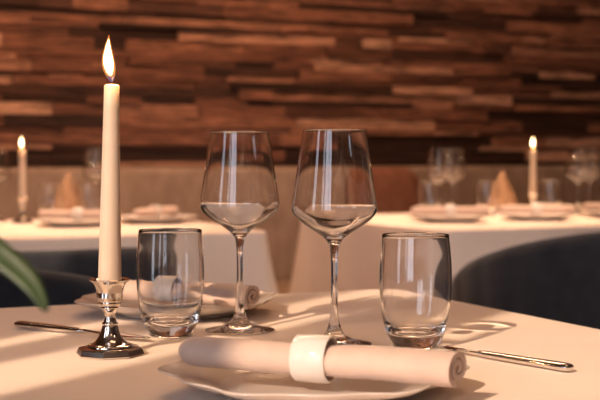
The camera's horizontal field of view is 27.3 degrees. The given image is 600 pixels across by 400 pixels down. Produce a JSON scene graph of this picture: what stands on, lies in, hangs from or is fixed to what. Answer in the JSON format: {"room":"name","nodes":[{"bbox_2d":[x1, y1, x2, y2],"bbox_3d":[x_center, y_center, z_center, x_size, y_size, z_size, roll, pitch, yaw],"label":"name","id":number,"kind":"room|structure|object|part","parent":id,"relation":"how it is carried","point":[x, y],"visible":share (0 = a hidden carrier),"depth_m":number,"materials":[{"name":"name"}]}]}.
{"room":"restaurant","nodes":[
{"label":"restaurant","id":0,"kind":"room"},
{"bbox_2d":[0,0,599,167],"bbox_3d":[-0.814,-0.649,4.802,6.200,2.850,0.273,-1,2,-25],"label":"wall","id":1,"kind":"structure","parent":0,"point":[485,79],"depth_m":5.04,"materials":[{"name":"brown wood"}]},
{"bbox_3d":[0.825,0.940,1.577,6.400,0.100,7.700,-1,2,-25],"label":"floor","id":2,"kind":"structure","parent":0,"visible":0},
{"bbox_2d":[0,270,95,307],"bbox_3d":[-0.494,0.503,1.930,0.620,0.751,0.542,-1,2,-25],"label":"tub chair","id":3,"kind":"object","parent":2,"relation":"on","point":[61,288],"visible":0.11,"depth_m":2.13,"materials":[{"name":"blue fabric"}]},
{"bbox_2d":[16,247,136,279],"bbox_3d":[-0.550,0.471,2.618,0.624,0.766,0.543,-1,2,-25],"label":"tub chair","id":4,"kind":"object","parent":2,"relation":"on","point":[84,262],"visible":0.19,"depth_m":2.37,"materials":[{"name":"blue fabric"}]},
{"bbox_2d":[0,166,599,293],"bbox_3d":[-0.355,0.333,4.563,5.200,0.905,0.585,-1,2,-25],"label":"banquette","id":5,"kind":"object","parent":2,"relation":"on","point":[140,187],"visible":0.2,"depth_m":4.87,"materials":[{"name":"brown fabric"}]},
{"bbox_3d":[-0.331,0.405,4.513,5.200,0.155,0.470,-1,2,-25],"label":"seat","id":6,"kind":"part","parent":5,"relation":"part of","materials":[{"name":"beige fabric"}]},
{"bbox_2d":[372,167,418,213],"bbox_3d":[0.342,0.017,4.996,0.300,0.300,0.110,-1,2,-25],"label":"cushion","id":7,"kind":"object","parent":5,"relation":"on","point":[396,188],"visible":0.32,"depth_m":4.96,"materials":[{"name":"orange fabric"}]},
{"bbox_2d":[451,232,599,328],"bbox_3d":[0.805,0.440,2.953,0.869,0.806,0.790,-1,2,-19],"label":"tub chair","id":8,"kind":"object","parent":2,"relation":"on","point":[556,278],"visible":0.36,"depth_m":2.65,"materials":[{"name":"blue fabric"}]},
{"bbox_3d":[-0.081,0.527,1.247,0.878,0.748,0.878,-1,2,-25],"label":"dining table","id":9,"kind":"object","parent":2,"relation":"on","visible":0},
{"bbox_2d":[0,289,599,399],"bbox_3d":[-0.078,0.324,1.246,1.076,0.347,1.052,-1,2,-25],"label":"tablecloth","id":10,"kind":"object","parent":9,"relation":"on","point":[36,364],"visible":0.46,"depth_m":1.26,"materials":[{"name":"white fabric"}]},
{"bbox_2d":[0,238,48,311],"bbox_3d":[-0.241,0.062,0.721,0.221,0.212,0.159,0,2,0],"label":"potted plant","id":11,"kind":"object","parent":10,"relation":"on","point":[13,265],"visible":1,"depth_m":0.65,"materials":[{"name":"green plant"}]},
{"bbox_2d":[14,321,150,338],"bbox_3d":[-0.239,0.142,1.343,0.200,0.008,0.018,1,2,34],"label":"table knife","id":12,"kind":"object","parent":10,"relation":"on","point":[21,324],"visible":0.91,"depth_m":1.35,"materials":[{"name":"metal"}]},
{"bbox_3d":[-0.278,0.141,1.370,0.105,0.008,0.015,1,2,34],"label":"handle","id":13,"kind":"part","parent":12,"relation":"part of","materials":[{"name":"metal"}]},
{"bbox_3d":[-0.196,0.143,1.313,0.096,0.005,0.018,1,2,34],"label":"blade","id":14,"kind":"part","parent":12,"relation":"part of","materials":[{"name":"metal"}]},
{"bbox_2d":[76,277,143,358],"bbox_3d":[-0.186,0.114,1.209,0.062,0.074,0.062,-1,2,-19],"label":"candlestick","id":15,"kind":"object","parent":10,"relation":"on","point":[110,344],"visible":0.95,"depth_m":1.20,"materials":[{"name":"silver metal"}]},
{"bbox_2d":[98,39,120,280],"bbox_3d":[-0.184,-0.032,1.204,0.023,0.256,0.023,1,2,0],"label":"taper candle","id":16,"kind":"object","parent":15,"relation":"on","point":[109,266],"visible":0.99,"depth_m":1.20,"materials":[{"name":"beige wax"}]},
{"bbox_2d":[89,277,130,307],"bbox_3d":[-0.186,0.091,1.208,0.041,0.027,0.041,0,2,0],"label":"candle cup","id":17,"kind":"object","parent":15,"relation":"on","point":[109,293],"depth_m":1.20,"materials":[{"name":"silver metal"}]},
{"bbox_3d":[-0.186,0.124,1.209,0.046,0.039,0.046,0,2,0],"label":"stem","id":18,"kind":"part","parent":15,"relation":"part of","materials":[{"name":"silver metal"}]},
{"bbox_2d":[136,228,204,337],"bbox_3d":[-0.141,0.089,1.337,0.074,0.115,0.074,0,2,0],"label":"water tumbler","id":19,"kind":"object","parent":10,"relation":"on","point":[170,267],"visible":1,"depth_m":1.31,"materials":[{"name":"clear glass"}]},
{"bbox_2d":[74,291,275,318],"bbox_3d":[-0.152,0.130,1.530,0.260,0.020,0.244,-1,2,-29],"label":"dinner plate","id":20,"kind":"object","parent":10,"relation":"on","point":[130,309],"visible":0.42,"depth_m":1.47,"materials":[{"name":"ceramic"}]},
{"bbox_2d":[122,280,259,308],"bbox_3d":[-0.146,0.110,1.460,0.201,0.027,0.035,1,2,22],"label":"rolled napkin","id":21,"kind":"object","parent":20,"relation":"on","point":[217,294],"visible":0.36,"depth_m":1.43,"materials":[{"name":"fabric"}]},
{"bbox_2d":[200,131,279,335],"bbox_3d":[-0.067,0.035,1.364,0.088,0.221,0.088,0,2,0],"label":"wine glass","id":22,"kind":"object","parent":10,"relation":"on","point":[239,192],"visible":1,"depth_m":1.33,"materials":[{"name":"clear glass"}]},
{"bbox_2d":[158,345,469,399],"bbox_3d":[0.012,0.148,1.020,0.241,0.020,0.257,-2,3,-39],"label":"dinner plate","id":23,"kind":"object","parent":10,"relation":"on","point":[237,384],"visible":0.52,"depth_m":1.01,"materials":[{"name":"ceramic"}]},
{"bbox_2d":[178,336,466,387],"bbox_3d":[0.012,0.127,0.980,0.239,0.027,0.035,1,2,22],"label":"rolled napkin","id":24,"kind":"object","parent":23,"relation":"on","point":[440,368],"visible":0.93,"depth_m":0.96,"materials":[{"name":"fabric"}]},
{"bbox_2d":[289,334,337,383],"bbox_3d":[0.011,0.126,0.983,0.029,0.039,0.039,1,2,22],"label":"napkin ring","id":25,"kind":"object","parent":24,"relation":"attached to","point":[306,354],"visible":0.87,"depth_m":0.97,"materials":[{"name":"ceramic"}]},
{"bbox_2d":[291,129,376,344],"bbox_3d":[0.035,0.039,1.264,0.088,0.221,0.088,-1,2,-23],"label":"wine glass","id":26,"kind":"object","parent":10,"relation":"on","point":[334,195],"visible":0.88,"depth_m":1.23,"materials":[{"name":"clear glass"}]},
{"bbox_2d":[379,232,451,348],"bbox_3d":[0.117,0.092,1.256,0.074,0.115,0.074,-2,3,-40],"label":"water tumbler","id":27,"kind":"object","parent":10,"relation":"on","point":[415,268],"visible":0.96,"depth_m":1.23,"materials":[{"name":"clear glass"}]},
{"bbox_2d":[437,346,573,370],"bbox_3d":[0.193,0.148,1.166,0.018,0.008,0.158,-2,3,-40],"label":"table knife","id":28,"kind":"object","parent":10,"relation":"on","point":[550,364],"visible":1,"depth_m":1.15,"materials":[{"name":"metal"}]},
{"bbox_3d":[0.158,0.147,1.207,0.018,0.005,0.051,-2,3,-40],"label":"blade","id":29,"kind":"part","parent":28,"relation":"part of","materials":[{"name":"metal"}]},
{"bbox_3d":[0.209,0.149,1.147,0.015,0.008,0.108,-2,3,-40],"label":"handle","id":30,"kind":"part","parent":28,"relation":"part of","materials":[{"name":"metal"}]},
{"bbox_3d":[-0.671,0.450,3.456,0.878,0.748,0.878,-1,2,-25],"label":"dining table","id":31,"kind":"object","parent":2,"relation":"on","visible":0},
{"bbox_2d":[0,219,277,293],"bbox_3d":[-0.677,0.247,3.455,1.062,0.347,1.062,-1,2,-25],"label":"tablecloth","id":32,"kind":"object","parent":31,"relation":"on","point":[219,245],"visible":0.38,"depth_m":3.17,"materials":[{"name":"white fabric"}]},
{"bbox_2d":[0,148,10,221],"bbox_3d":[-0.910,-0.046,3.692,0.088,0.221,0.088,2,3,38],"label":"wine glass","id":33,"kind":"object","parent":32,"relation":"on","point":[5,173],"visible":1,"depth_m":3.67,"materials":[{"name":"clear glass"}]},
{"bbox_2d":[11,197,33,222],"bbox_3d":[-0.816,0.030,3.628,0.062,0.074,0.062,2,3,42],"label":"candlestick","id":34,"kind":"object","parent":32,"relation":"on","point":[22,202],"visible":1,"depth_m":3.62,"materials":[{"name":"silver metal"}]},
{"bbox_2d":[18,138,25,197],"bbox_3d":[-0.816,-0.088,3.624,0.023,0.200,0.023,0,2,0],"label":"taper candle","id":35,"kind":"object","parent":34,"relation":"on","point":[22,163],"visible":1,"depth_m":3.62,"materials":[{"name":"beige wax"}]},
{"bbox_3d":[-0.816,0.040,3.628,0.046,0.039,0.046,-1,2,-29],"label":"stem","id":36,"kind":"part","parent":34,"relation":"part of","materials":[{"name":"silver metal"}]},
{"bbox_2d":[16,197,28,206],"bbox_3d":[-0.816,0.006,3.627,0.041,0.027,0.041,-1,2,-29],"label":"candle cup","id":37,"kind":"object","parent":34,"relation":"on","point":[22,202],"depth_m":3.62,"materials":[{"name":"silver metal"}]},
{"bbox_2d":[37,184,62,217],"bbox_3d":[-0.732,0.010,3.611,0.074,0.115,0.074,0,2,0],"label":"water tumbler","id":38,"kind":"object","parent":32,"relation":"on","point":[49,196],"visible":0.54,"depth_m":3.58,"materials":[{"name":"clear glass"}]},
{"bbox_2d":[62,173,76,209],"bbox_3d":[-0.700,-0.010,3.747,0.136,0.145,0.086,-1,2,-25],"label":"napkin","id":39,"kind":"object","parent":32,"relation":"on","point":[69,188],"visible":0.35,"depth_m":3.73,"materials":[{"name":"fabric"}]},
{"bbox_2d":[35,218,121,226],"bbox_3d":[-0.621,0.063,3.466,0.241,0.020,0.257,2,3,40],"label":"dinner plate","id":40,"kind":"object","parent":32,"relation":"on","point":[57,222],"visible":0.63,"depth_m":3.39,"materials":[{"name":"ceramic"}]},
{"bbox_2d":[38,210,121,218],"bbox_3d":[-0.621,0.040,3.462,0.239,0.027,0.035,0,2,11],"label":"rolled napkin","id":41,"kind":"object","parent":40,"relation":"on","point":[62,214],"visible":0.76,"depth_m":3.46,"materials":[{"name":"fabric"}]},
{"bbox_2d":[72,207,85,220],"bbox_3d":[-0.621,0.040,3.465,0.029,0.039,0.039,0,2,11],"label":"napkin ring","id":42,"kind":"object","parent":41,"relation":"attached to","point":[76,211],"visible":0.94,"depth_m":3.45,"materials":[{"name":"ceramic"}]},
{"bbox_2d":[77,183,100,209],"bbox_3d":[-0.629,0.008,3.682,0.074,0.115,0.074,0,2,0],"label":"water tumbler","id":43,"kind":"object","parent":32,"relation":"on","point":[88,194],"visible":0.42,"depth_m":3.65,"materials":[{"name":"clear glass"}]},
{"bbox_2d":[83,148,101,182],"bbox_3d":[-0.629,-0.051,3.823,0.088,0.221,0.088,0,2,-11],"label":"wine glass","id":44,"kind":"object","parent":32,"relation":"on","point":[92,167],"visible":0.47,"depth_m":3.79,"materials":[{"name":"clear glass"}]},
{"bbox_2d":[121,214,197,223],"bbox_3d":[-0.428,0.056,3.644,0.257,0.020,0.241,0,2,-9],"label":"dinner plate","id":45,"kind":"object","parent":32,"relation":"on","point":[163,219],"visible":0.9,"depth_m":3.58,"materials":[{"name":"ceramic"}]},
{"bbox_2d":[133,206,178,216],"bbox_3d":[-0.425,0.034,3.643,0.035,0.027,0.239,1,2,22],"label":"rolled napkin","id":46,"kind":"object","parent":45,"relation":"on","point":[167,210],"visible":0.95,"depth_m":3.60,"materials":[{"name":"fabric"}]},
{"bbox_2d":[148,205,162,217],"bbox_3d":[-0.428,0.034,3.643,0.039,0.039,0.029,1,2,22],"label":"napkin ring","id":47,"kind":"object","parent":46,"relation":"attached to","point":[159,208],"visible":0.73,"depth_m":3.63,"materials":[{"name":"ceramic"}]},
{"bbox_3d":[0.734,0.433,3.957,1.198,0.748,0.898,-1,2,-25],"label":"dining table","id":48,"kind":"object","parent":2,"relation":"on","visible":0},
{"bbox_2d":[289,209,599,292],"bbox_3d":[0.739,0.229,3.956,1.345,0.347,1.099,-1,2,-25],"label":"tablecloth","id":49,"kind":"object","parent":48,"relation":"on","point":[359,252],"visible":0.38,"depth_m":3.63,"materials":[{"name":"white fabric"}]},
{"bbox_2d":[418,182,441,206],"bbox_3d":[0.411,0.000,3.901,0.074,0.115,0.074,0,2,0],"label":"water tumbler","id":50,"kind":"object","parent":49,"relation":"on","point":[429,193],"visible":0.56,"depth_m":3.87,"materials":[{"name":"clear glass"}]},
{"bbox_2d":[426,148,453,184],"bbox_3d":[0.454,-0.057,3.997,0.088,0.221,0.088,0,2,-11],"label":"wine glass","id":51,"kind":"object","parent":49,"relation":"on","point":[439,167],"visible":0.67,"depth_m":3.96,"materials":[{"name":"clear glass"}]},
{"bbox_2d":[408,214,492,222],"bbox_3d":[0.450,0.054,3.701,0.241,0.020,0.257,-1,2,-34],"label":"dinner plate","id":52,"kind":"object","parent":49,"relation":"on","point":[428,218],"visible":0.94,"depth_m":3.63,"materials":[{"name":"ceramic"}]},
{"bbox_2d":[411,206,488,214],"bbox_3d":[0.451,0.032,3.697,0.239,0.027,0.035,0,2,-4],"label":"rolled napkin","id":53,"kind":"object","parent":52,"relation":"on","point":[460,210],"visible":1,"depth_m":3.69,"materials":[{"name":"fabric"}]},
{"bbox_2d":[444,204,455,216],"bbox_3d":[0.450,0.032,3.700,0.029,0.039,0.039,0,2,-4],"label":"napkin ring","id":54,"kind":"object","parent":53,"relation":"attached to","point":[450,208],"visible":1,"depth_m":3.68,"materials":[{"name":"ceramic"}]},
{"bbox_2d":[448,149,465,203],"bbox_3d":[0.511,-0.061,4.122,0.088,0.221,0.088,-1,2,-34],"label":"wine glass","id":55,"kind":"object","parent":49,"relation":"on","point":[457,155],"visible":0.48,"depth_m":4.09,"materials":[{"name":"clear glass"}]},
{"bbox_2d":[476,181,498,216],"bbox_3d":[0.606,-0.003,3.992,0.074,0.115,0.074,0,2,0],"label":"water tumbler","id":56,"kind":"object","parent":49,"relation":"on","point":[487,192],"visible":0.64,"depth_m":3.96,"materials":[{"name":"clear glass"}]},
{"bbox_2d":[495,171,517,214],"bbox_3d":[0.683,-0.024,4.158,0.136,0.145,0.086,-1,2,-25],"label":"napkin","id":57,"kind":"object","parent":49,"relation":"on","point":[507,196],"visible":0.62,"depth_m":4.14,"materials":[{"name":"fabric"}]},
{"bbox_2d":[527,193,538,202],"bbox_3d":[0.769,0.014,4.069,0.062,0.074,0.062,0,2,-3],"label":"candlestick","id":58,"kind":"object","parent":49,"relation":"on","point":[532,196],"visible":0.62,"depth_m":4.06,"materials":[{"name":"silver metal"}]},
{"bbox_2d":[530,139,536,192],"bbox_3d":[0.769,-0.107,4.065,0.023,0.206,0.023,0,2,0],"label":"taper candle","id":59,"kind":"object","parent":58,"relation":"on","point":[533,189],"visible":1,"depth_m":4.06,"materials":[{"name":"beige wax"}]},
{"bbox_2d":[495,212,578,220],"bbox_3d":[0.730,0.051,3.809,0.241,0.020,0.257,1,2,26],"label":"dinner plate","id":60,"kind":"object","parent":49,"relation":"on","point":[515,216],"visible":0.92,"depth_m":3.74,"materials":[{"name":"ceramic"}]},
{"bbox_2d":[498,205,574,213],"bbox_3d":[0.732,0.028,3.806,0.239,0.027,0.035,0,2,-4],"label":"rolled napkin","id":61,"kind":"object","parent":60,"relation":"on","point":[570,209],"visible":1,"depth_m":3.79,"materials":[{"name":"fabric"}]},
{"bbox_2d":[531,203,542,214],"bbox_3d":[0.730,0.028,3.808,0.029,0.039,0.039,0,2,-4],"label":"napkin ring","id":62,"kind":"object","parent":61,"relation":"attached to","point":[537,207],"visible":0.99,"depth_m":3.79,"materials":[{"name":"ceramic"}]},
{"bbox_2d":[539,180,561,204],"bbox_3d":[0.837,-0.008,4.122,0.074,0.115,0.074,0,2,0],"label":"water tumbler","id":63,"kind":"object","parent":49,"relation":"on","point":[550,191],"visible":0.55,"depth_m":4.09,"materials":[{"name":"clear glass"}]},
{"bbox_2d":[565,149,591,213],"bbox_3d":[0.947,-0.064,4.193,0.088,0.221,0.088,-1,2,-17],"label":"wine glass","id":64,"kind":"object","parent":49,"relation":"on","point":[578,166],"visible":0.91,"depth_m":4.16,"materials":[{"name":"clear glass"}]},
{"bbox_2d":[578,210,599,216],"bbox_3d":[1.031,0.044,3.993,0.241,0.020,0.257,-1,2,-34],"label":"dinner plate","id":65,"kind":"object","parent":49,"relation":"on","point":[595,213],"visible":0.89,"depth_m":3.97,"materials":[{"name":"ceramic"}]},
{"bbox_2d":[582,203,599,210],"bbox_3d":[1.032,0.022,3.990,0.239,0.027,0.035,0,2,-4],"label":"rolled napkin","id":66,"kind":"object","parent":65,"relation":"on","point":[586,206],"visible":1,"depth_m":3.97,"materials":[{"name":"fabric"}]},
{"bbox_2d":[585,149,599,202],"bbox_3d":[1.007,-0.067,4.288,0.088,0.221,0.088,-1,2,-17],"label":"wine glass","id":67,"kind":"object","parent":49,"relation":"on","point":[594,154],"visible":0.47,"depth_m":4.25,"materials":[{"name":"clear glass"}]}
]}

